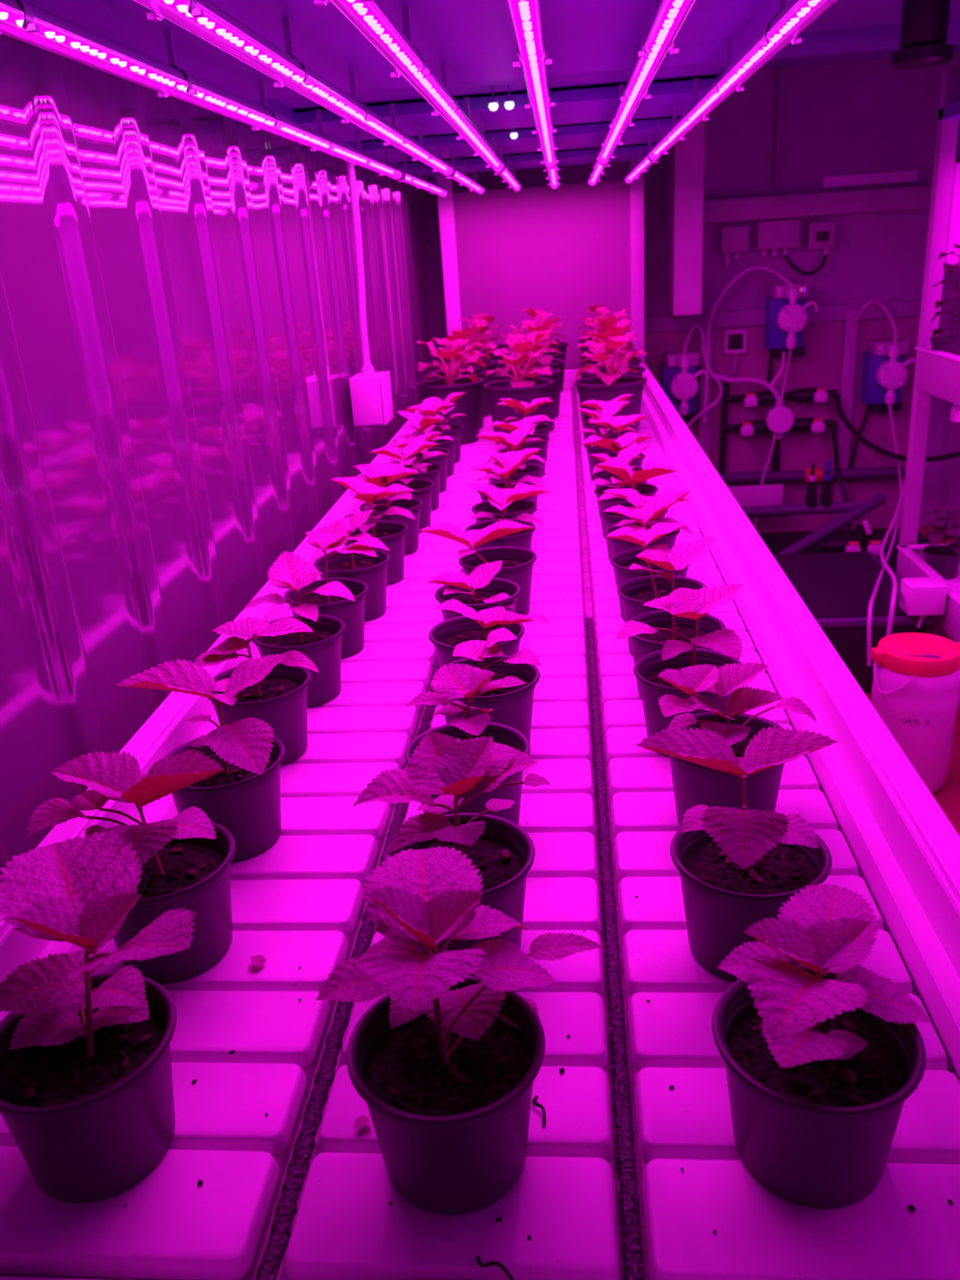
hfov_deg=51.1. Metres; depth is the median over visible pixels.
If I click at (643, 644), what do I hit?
pot
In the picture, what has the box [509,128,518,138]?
indicator light
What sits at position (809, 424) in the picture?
valve
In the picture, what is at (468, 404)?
potted leafy plant
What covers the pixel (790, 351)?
hose
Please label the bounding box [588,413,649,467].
potted perilla
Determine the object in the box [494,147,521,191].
led light strip
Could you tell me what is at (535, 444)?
pot
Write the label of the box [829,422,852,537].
hose
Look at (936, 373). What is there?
tray
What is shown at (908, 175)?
strip
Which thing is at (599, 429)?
pot
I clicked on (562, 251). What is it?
rack
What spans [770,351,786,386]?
hose
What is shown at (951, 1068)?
tray rim
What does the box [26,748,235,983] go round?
potted perilla
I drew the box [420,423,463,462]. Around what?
pot
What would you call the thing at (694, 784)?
pot
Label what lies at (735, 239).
control box
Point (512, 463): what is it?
potted perilla
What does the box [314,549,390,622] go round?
pot
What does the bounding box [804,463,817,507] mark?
probe
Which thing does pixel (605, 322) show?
potted leafy plant
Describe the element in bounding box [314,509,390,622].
potted perilla
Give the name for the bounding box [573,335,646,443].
potted leafy plant
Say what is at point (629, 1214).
drainage channel
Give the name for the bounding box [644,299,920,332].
trim
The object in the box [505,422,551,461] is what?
pot
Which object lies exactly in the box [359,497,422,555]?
pot
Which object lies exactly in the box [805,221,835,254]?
control box
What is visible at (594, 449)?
pot
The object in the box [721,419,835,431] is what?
pipe
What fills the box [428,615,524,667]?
pot
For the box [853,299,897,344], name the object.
hose
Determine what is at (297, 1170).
drainage channel
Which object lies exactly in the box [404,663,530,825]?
potted perilla
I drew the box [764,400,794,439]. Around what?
round gauge
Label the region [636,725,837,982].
potted perilla
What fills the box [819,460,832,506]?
probe
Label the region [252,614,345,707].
pot
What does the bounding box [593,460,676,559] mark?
potted perilla
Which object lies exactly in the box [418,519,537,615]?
potted perilla
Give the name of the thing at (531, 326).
potted leafy plant
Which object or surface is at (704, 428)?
post
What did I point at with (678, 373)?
pump
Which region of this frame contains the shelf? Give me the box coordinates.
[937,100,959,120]
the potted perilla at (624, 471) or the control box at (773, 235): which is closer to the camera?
the potted perilla at (624, 471)
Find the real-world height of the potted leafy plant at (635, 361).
0.325 m
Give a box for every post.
[697,328,713,460]
[831,309,859,521]
[898,68,959,631]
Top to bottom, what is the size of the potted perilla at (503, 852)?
0.197 m
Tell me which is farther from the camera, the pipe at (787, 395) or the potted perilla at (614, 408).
the pipe at (787, 395)
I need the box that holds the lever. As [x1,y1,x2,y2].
[862,520,871,534]
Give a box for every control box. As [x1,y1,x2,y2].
[720,225,749,268]
[755,218,800,257]
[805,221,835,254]
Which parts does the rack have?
upright post, upright post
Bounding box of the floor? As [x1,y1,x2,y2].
[757,524,959,835]
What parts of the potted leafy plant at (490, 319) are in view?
stem, pot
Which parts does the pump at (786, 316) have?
panel knob, mounting plate, control panel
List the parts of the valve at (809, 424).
handle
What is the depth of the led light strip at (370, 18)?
1.24 m
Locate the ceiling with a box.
[759,0,959,69]
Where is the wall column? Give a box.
[666,119,705,315]
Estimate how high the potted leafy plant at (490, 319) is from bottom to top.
0.320 m
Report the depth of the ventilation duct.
2.91 m
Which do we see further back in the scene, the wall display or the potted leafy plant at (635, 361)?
the wall display
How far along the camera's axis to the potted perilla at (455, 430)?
2.91 m
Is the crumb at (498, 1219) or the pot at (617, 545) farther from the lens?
the pot at (617, 545)
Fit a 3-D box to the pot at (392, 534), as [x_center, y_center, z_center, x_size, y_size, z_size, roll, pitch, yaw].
[-0.197,-0.162,1.905,0.130,0.099,0.130,-17,25,-31]
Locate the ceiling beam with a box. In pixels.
[769,20,959,60]
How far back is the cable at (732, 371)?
4.92 m
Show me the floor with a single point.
(948, 797)
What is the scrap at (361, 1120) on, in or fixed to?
on the tray at (296, 903)
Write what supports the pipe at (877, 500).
on the rubber mat
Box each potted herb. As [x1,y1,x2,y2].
[918,508,959,579]
[928,243,959,355]
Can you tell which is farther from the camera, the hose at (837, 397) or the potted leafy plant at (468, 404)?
the hose at (837, 397)
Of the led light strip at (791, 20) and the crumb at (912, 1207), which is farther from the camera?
the led light strip at (791, 20)
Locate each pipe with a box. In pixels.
[718,382,728,472]
[718,466,905,483]
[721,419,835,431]
[722,389,837,402]
[740,501,857,517]
[771,431,779,471]
[777,493,886,554]
[853,524,865,551]
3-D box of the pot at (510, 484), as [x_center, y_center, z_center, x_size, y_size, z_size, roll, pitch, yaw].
[0.062,-0.279,2.161,0.130,0.099,0.130,0,22,10]
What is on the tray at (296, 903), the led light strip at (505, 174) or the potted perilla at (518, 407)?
the potted perilla at (518, 407)
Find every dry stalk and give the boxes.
[475,1255,513,1279]
[532,1095,546,1126]
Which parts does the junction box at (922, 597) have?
drip spout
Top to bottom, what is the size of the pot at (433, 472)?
0.099 m
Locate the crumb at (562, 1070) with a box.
[559,1066,564,1073]
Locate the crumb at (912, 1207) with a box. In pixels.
[908,1204,915,1211]
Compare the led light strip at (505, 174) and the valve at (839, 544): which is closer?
the led light strip at (505, 174)
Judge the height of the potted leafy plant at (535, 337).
0.318 m
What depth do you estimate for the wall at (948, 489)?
4.94 m
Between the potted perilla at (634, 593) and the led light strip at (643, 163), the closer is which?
the potted perilla at (634, 593)
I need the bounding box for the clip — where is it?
[803,467,823,482]
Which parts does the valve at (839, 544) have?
handle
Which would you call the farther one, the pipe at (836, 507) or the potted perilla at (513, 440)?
the pipe at (836, 507)
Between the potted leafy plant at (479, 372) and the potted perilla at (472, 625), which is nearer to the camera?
the potted perilla at (472, 625)
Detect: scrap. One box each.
[250,955,266,965]
[354,1115,370,1127]
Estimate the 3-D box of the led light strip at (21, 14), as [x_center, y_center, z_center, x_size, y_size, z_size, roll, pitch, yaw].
[-0.342,-0.975,1.886,0.049,0.078,2.404,-2,21,5]
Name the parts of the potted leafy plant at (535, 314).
stem, pot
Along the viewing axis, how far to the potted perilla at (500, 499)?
1.82 m
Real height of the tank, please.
0.285 m
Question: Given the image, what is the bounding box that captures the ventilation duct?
[890,0,954,70]
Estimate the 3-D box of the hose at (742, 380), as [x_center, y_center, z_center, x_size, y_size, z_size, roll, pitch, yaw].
[1.303,-1.231,4.906,0.346,0.167,0.024,-2,21,5]
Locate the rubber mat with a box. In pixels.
[758,527,929,575]
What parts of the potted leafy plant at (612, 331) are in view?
stem, pot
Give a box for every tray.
[0,364,959,1279]
[273,60,733,163]
[895,542,959,642]
[913,345,959,405]
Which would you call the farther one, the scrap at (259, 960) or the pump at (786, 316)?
the pump at (786, 316)
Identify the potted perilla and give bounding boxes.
[0,830,196,1203]
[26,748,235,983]
[114,653,288,862]
[193,615,319,766]
[240,551,355,707]
[284,521,390,659]
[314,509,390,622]
[315,845,601,1215]
[330,476,415,586]
[352,462,422,555]
[352,731,550,976]
[368,440,439,532]
[388,431,448,511]
[392,410,453,493]
[404,396,457,476]
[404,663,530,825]
[417,391,466,462]
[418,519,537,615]
[426,560,520,621]
[428,599,551,667]
[432,627,540,743]
[464,482,549,550]
[468,448,541,522]
[475,424,548,511]
[475,449,545,523]
[489,414,545,487]
[496,399,553,461]
[498,397,556,476]
[576,400,637,481]
[579,394,634,439]
[582,431,652,517]
[582,444,657,538]
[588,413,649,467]
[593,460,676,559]
[601,490,691,621]
[603,488,693,585]
[605,522,706,656]
[615,583,743,757]
[628,536,725,699]
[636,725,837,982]
[657,662,817,826]
[711,883,930,1208]
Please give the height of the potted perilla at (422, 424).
0.203 m
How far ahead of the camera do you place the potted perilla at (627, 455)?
2.06 m
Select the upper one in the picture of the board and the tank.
the board
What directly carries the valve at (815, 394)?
attached to the pipe at (787, 395)
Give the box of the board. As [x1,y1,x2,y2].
[727,484,783,506]
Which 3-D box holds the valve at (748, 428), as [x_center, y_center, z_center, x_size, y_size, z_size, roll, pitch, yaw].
[1.361,-1.050,4.968,0.156,0.074,0.139,-2,21,5]
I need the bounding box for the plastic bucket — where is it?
[870,632,959,793]
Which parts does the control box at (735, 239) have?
box lid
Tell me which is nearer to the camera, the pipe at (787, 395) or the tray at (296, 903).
the tray at (296, 903)
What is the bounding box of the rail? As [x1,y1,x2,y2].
[702,184,932,223]
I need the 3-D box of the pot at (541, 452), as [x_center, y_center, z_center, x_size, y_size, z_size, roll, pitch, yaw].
[0.101,-0.419,2.512,0.130,0.099,0.130,6,23,24]
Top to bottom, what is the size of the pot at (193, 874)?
0.099 m
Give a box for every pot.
[0,972,177,1203]
[112,819,235,983]
[162,736,284,862]
[208,662,311,766]
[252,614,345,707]
[284,577,368,659]
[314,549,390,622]
[344,520,408,586]
[346,976,545,1215]
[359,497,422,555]
[377,478,434,532]
[383,812,535,976]
[393,462,442,511]
[400,448,450,493]
[404,721,530,825]
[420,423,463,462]
[428,435,457,476]
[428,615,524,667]
[434,577,520,621]
[458,546,537,615]
[464,519,535,550]
[471,498,536,522]
[477,480,537,523]
[485,462,542,511]
[495,447,545,487]
[503,434,549,476]
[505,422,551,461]
[582,425,629,439]
[583,438,617,481]
[590,451,645,467]
[591,466,647,517]
[594,482,657,538]
[599,501,668,559]
[604,520,679,585]
[609,546,691,621]
[617,574,706,656]
[629,609,725,699]
[633,648,742,757]
[665,711,785,826]
[670,827,831,982]
[922,545,959,579]
[928,335,959,355]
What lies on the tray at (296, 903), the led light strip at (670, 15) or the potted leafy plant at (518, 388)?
the potted leafy plant at (518, 388)
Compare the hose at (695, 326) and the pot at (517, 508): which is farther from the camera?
the hose at (695, 326)
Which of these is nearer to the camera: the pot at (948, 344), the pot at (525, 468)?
the pot at (525, 468)
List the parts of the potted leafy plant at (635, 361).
pot, stem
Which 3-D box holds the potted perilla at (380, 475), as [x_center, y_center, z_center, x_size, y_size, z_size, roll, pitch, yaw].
[-0.189,-0.271,2.071,0.150,0.180,0.131,-2,21,5]
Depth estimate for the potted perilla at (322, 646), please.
1.39 m
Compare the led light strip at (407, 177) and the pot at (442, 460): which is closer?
the pot at (442, 460)
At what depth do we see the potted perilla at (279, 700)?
1.22 m
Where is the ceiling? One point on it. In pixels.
(842, 15)
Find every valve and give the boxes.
[738,419,769,436]
[742,391,774,407]
[789,417,825,432]
[790,386,827,402]
[818,537,861,552]
[863,536,899,555]
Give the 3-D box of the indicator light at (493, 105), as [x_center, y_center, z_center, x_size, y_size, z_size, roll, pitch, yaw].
[0.028,-1.149,2.132,0.023,0.046,0.023,-2,21,5]
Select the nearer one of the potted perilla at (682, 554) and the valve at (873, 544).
the potted perilla at (682, 554)
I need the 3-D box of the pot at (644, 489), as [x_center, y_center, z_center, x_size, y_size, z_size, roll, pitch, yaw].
[0.303,-0.265,2.082,0.130,0.099,0.130,-13,23,-22]
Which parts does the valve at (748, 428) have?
handle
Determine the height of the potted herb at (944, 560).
0.243 m
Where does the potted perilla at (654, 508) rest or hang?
on the tray at (296, 903)
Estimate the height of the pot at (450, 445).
0.099 m
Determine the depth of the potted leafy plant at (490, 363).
3.64 m
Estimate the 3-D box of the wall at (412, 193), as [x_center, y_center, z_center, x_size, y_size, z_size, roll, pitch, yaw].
[-0.546,-0.242,1.838,0.060,2.140,6.900,-2,21,5]
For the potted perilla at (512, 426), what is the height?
0.182 m
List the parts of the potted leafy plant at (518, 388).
stem, pot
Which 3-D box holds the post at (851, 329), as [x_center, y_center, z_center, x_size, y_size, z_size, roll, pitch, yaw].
[1.815,-1.083,4.996,0.060,1.070,0.028,-2,21,5]
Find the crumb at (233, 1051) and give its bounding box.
[228,1049,235,1054]
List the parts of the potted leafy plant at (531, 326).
pot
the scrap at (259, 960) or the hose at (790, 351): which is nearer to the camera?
the scrap at (259, 960)
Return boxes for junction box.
[348,362,393,426]
[898,577,947,627]
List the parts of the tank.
lid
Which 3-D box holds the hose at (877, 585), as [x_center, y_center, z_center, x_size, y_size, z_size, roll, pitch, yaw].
[1.653,-0.523,4.030,0.101,0.510,2.082,5,23,21]
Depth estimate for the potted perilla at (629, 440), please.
2.18 m
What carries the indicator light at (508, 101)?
hanging from the rack
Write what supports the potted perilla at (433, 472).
on the tray at (296, 903)
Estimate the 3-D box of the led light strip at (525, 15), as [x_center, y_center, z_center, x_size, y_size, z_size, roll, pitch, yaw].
[0.114,-0.989,1.843,0.049,0.078,2.404,-2,21,5]
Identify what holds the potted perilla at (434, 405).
on the tray at (296, 903)
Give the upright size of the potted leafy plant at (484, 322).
0.315 m
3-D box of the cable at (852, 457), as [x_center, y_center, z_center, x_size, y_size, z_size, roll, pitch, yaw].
[1.894,-0.980,5.020,0.093,0.393,0.026,1,22,12]
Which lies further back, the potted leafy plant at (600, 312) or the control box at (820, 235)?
the control box at (820, 235)
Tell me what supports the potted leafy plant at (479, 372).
on the tray at (296, 903)
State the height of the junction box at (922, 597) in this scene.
0.151 m
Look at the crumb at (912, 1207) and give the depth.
0.63 m
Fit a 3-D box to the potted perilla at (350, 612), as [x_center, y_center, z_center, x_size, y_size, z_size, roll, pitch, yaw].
[-0.229,-0.073,1.550,0.130,0.196,0.158,-22,28,-39]
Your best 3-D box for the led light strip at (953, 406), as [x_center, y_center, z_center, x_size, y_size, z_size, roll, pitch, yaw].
[1.409,-0.202,1.826,0.049,0.040,2.974,-2,21,5]
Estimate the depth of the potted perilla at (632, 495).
1.75 m
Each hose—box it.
[682,324,723,428]
[702,265,795,422]
[711,372,780,404]
[753,350,791,528]
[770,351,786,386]
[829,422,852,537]
[834,394,959,462]
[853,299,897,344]
[866,405,902,666]
[880,482,904,635]
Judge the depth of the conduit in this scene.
2.74 m
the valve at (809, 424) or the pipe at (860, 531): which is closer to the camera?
the pipe at (860, 531)
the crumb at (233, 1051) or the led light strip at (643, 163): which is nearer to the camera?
the crumb at (233, 1051)
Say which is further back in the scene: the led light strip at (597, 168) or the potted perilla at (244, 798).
the led light strip at (597, 168)
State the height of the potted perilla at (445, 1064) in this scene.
0.217 m
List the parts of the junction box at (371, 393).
box lid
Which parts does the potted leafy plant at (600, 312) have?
pot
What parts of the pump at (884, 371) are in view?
panel knob, mounting plate, control panel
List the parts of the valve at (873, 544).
handle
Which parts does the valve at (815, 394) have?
handle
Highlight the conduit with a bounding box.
[344,160,369,364]
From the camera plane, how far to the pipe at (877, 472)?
5.05 m
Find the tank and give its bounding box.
[773,551,936,692]
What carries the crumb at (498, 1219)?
on the tray at (296, 903)
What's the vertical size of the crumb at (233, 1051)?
0.002 m
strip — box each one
[0,0,403,179]
[133,0,453,176]
[313,0,504,172]
[397,155,448,196]
[446,151,484,194]
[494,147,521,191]
[505,0,558,168]
[543,160,560,188]
[587,140,609,186]
[596,0,697,164]
[624,136,657,183]
[648,0,837,160]
[822,170,918,187]
[951,403,959,408]
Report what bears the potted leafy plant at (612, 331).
on the tray at (296, 903)
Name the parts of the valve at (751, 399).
handle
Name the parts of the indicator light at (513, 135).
bulb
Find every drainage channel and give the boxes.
[255,662,439,1279]
[585,617,644,1279]
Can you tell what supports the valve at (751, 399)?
attached to the pipe at (787, 395)
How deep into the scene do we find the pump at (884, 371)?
4.79 m
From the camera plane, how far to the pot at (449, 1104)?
0.65 m
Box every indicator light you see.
[488,86,498,111]
[503,85,514,110]
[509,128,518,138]
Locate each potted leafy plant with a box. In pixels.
[416,338,484,444]
[424,333,487,429]
[438,318,496,417]
[449,319,501,381]
[458,312,508,369]
[484,333,554,449]
[494,329,560,431]
[504,319,564,417]
[506,312,563,359]
[520,307,568,391]
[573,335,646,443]
[577,304,622,343]
[577,318,642,368]
[578,306,633,351]
[578,308,635,360]
[579,324,647,378]
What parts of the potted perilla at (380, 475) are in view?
stem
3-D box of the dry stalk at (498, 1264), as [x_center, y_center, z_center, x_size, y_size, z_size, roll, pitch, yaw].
[0.009,0.382,0.611,0.027,0.005,0.007,7,24,25]
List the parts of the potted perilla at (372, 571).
stem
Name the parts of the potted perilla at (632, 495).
stem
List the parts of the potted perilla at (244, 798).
stem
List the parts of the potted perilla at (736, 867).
stem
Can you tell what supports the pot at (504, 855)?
on the potted perilla at (503, 852)
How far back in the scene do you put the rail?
4.58 m
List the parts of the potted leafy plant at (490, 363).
stem, pot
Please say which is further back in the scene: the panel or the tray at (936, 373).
the panel
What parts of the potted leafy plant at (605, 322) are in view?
pot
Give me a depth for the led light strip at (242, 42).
1.24 m
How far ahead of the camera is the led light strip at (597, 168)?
3.47 m
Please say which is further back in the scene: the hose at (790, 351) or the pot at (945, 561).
the hose at (790, 351)
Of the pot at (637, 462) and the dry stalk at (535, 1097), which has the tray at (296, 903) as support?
the dry stalk at (535, 1097)
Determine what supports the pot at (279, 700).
on the potted perilla at (279, 700)
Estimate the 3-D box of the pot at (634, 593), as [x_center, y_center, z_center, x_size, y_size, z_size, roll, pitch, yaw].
[0.269,-0.030,1.487,0.130,0.099,0.130,1,22,12]
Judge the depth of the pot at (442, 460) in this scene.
2.56 m
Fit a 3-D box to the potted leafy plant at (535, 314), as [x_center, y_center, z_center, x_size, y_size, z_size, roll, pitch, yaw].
[0.257,-1.198,4.144,0.216,0.339,0.213,-2,21,5]
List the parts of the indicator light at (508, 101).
bulb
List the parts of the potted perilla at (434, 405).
stem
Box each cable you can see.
[721,353,737,377]
[767,350,773,392]
[783,254,827,275]
[847,404,870,483]
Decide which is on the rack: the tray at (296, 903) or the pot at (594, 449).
the tray at (296, 903)
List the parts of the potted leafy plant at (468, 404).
stem, pot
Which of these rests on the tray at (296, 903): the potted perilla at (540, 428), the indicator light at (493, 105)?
the potted perilla at (540, 428)
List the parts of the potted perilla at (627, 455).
stem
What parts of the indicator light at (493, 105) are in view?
bulb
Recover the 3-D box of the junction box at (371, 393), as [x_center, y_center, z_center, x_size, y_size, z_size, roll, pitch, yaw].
[-0.311,-0.707,2.873,0.096,0.167,0.132,-2,21,5]
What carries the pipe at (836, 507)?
attached to the pipe at (877, 500)
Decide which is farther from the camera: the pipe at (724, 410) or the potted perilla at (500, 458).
the pipe at (724, 410)
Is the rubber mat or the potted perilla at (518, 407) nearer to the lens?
the potted perilla at (518, 407)
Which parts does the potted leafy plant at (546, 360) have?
stem, pot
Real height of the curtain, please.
2.140 m
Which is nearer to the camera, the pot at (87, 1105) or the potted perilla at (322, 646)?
the pot at (87, 1105)
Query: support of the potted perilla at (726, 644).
on the tray at (296, 903)
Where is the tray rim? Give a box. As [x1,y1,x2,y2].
[696,523,959,1082]
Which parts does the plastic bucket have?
carry handle, lid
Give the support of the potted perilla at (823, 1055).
on the tray at (296, 903)
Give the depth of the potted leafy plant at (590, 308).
4.20 m
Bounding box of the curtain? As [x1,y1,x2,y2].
[0,20,422,882]
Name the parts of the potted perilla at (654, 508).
stem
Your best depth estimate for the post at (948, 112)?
3.32 m
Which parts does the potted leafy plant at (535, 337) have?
stem, pot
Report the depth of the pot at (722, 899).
0.83 m
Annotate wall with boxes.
[405,182,432,381]
[418,53,959,525]
[935,285,959,541]
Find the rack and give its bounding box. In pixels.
[26,0,791,369]
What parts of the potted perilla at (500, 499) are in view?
stem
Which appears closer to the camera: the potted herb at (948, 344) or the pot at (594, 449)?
the pot at (594, 449)
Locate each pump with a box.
[660,349,709,421]
[764,281,818,357]
[859,337,915,412]
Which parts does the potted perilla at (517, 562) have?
stem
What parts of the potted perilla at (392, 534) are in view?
stem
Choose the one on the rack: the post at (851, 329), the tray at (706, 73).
the tray at (706, 73)
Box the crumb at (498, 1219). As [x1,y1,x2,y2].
[495,1216,502,1221]
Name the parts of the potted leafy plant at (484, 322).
stem, pot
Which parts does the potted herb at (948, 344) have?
stem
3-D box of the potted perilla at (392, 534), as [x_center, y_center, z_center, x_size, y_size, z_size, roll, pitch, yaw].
[-0.200,-0.208,1.887,0.130,0.199,0.131,-15,24,-26]
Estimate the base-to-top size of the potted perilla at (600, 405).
0.190 m
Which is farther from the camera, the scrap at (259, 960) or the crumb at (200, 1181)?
the scrap at (259, 960)
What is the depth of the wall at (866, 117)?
4.67 m
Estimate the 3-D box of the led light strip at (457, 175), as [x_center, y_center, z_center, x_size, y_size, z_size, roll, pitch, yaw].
[-0.046,-1.659,3.581,0.049,0.078,1.214,-2,21,5]
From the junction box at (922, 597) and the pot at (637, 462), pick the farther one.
the junction box at (922, 597)
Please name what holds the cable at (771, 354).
hanging from the pump at (786, 316)
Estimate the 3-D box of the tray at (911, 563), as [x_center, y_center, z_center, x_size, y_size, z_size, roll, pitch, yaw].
[1.701,0.338,2.054,0.637,0.133,3.432,-2,21,5]
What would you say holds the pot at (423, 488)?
on the potted perilla at (423, 488)
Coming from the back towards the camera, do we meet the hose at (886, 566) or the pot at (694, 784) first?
the hose at (886, 566)
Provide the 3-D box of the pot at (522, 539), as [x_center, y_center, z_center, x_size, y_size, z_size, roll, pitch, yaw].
[0.040,-0.160,1.860,0.130,0.099,0.130,-8,22,-10]
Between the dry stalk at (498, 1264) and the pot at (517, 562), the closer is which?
the dry stalk at (498, 1264)
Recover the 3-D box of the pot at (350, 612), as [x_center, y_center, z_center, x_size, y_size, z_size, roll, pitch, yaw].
[-0.235,-0.031,1.578,0.130,0.099,0.130,-7,22,-8]
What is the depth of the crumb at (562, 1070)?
0.75 m
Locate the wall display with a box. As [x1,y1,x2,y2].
[723,328,746,354]
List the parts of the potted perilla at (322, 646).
stem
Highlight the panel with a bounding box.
[644,315,919,532]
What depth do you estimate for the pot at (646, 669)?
1.21 m
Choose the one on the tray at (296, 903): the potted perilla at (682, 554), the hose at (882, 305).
the potted perilla at (682, 554)
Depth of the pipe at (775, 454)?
5.07 m
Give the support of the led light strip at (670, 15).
attached to the rack
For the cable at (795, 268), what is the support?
attached to the control box at (820, 235)
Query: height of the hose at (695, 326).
0.537 m
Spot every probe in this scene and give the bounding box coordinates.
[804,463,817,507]
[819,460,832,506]
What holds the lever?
attached to the pipe at (860, 531)
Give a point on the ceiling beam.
(881, 38)
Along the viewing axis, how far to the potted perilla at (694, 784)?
1.00 m
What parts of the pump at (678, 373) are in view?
panel knob, control panel, mounting plate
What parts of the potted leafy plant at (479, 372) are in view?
stem, pot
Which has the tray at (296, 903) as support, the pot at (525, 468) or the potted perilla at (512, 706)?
the potted perilla at (512, 706)
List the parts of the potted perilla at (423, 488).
stem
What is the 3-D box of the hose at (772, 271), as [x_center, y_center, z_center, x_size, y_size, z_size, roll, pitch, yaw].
[1.288,-1.416,4.830,0.411,0.718,0.070,1,22,13]
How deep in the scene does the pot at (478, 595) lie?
1.52 m
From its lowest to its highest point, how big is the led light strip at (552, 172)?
0.078 m
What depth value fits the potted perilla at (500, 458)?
2.14 m
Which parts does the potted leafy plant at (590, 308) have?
pot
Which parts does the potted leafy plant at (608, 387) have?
pot, stem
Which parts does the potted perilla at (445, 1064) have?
stem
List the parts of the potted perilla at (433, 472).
stem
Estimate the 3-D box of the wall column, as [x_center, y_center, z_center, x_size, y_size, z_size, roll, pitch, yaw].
[0.927,-2.001,4.551,0.127,0.988,0.350,-2,21,5]
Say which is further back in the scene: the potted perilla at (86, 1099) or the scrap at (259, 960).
the scrap at (259, 960)
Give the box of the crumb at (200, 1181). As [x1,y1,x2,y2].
[197,1179,203,1185]
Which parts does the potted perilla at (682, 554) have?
stem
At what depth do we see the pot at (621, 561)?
1.62 m

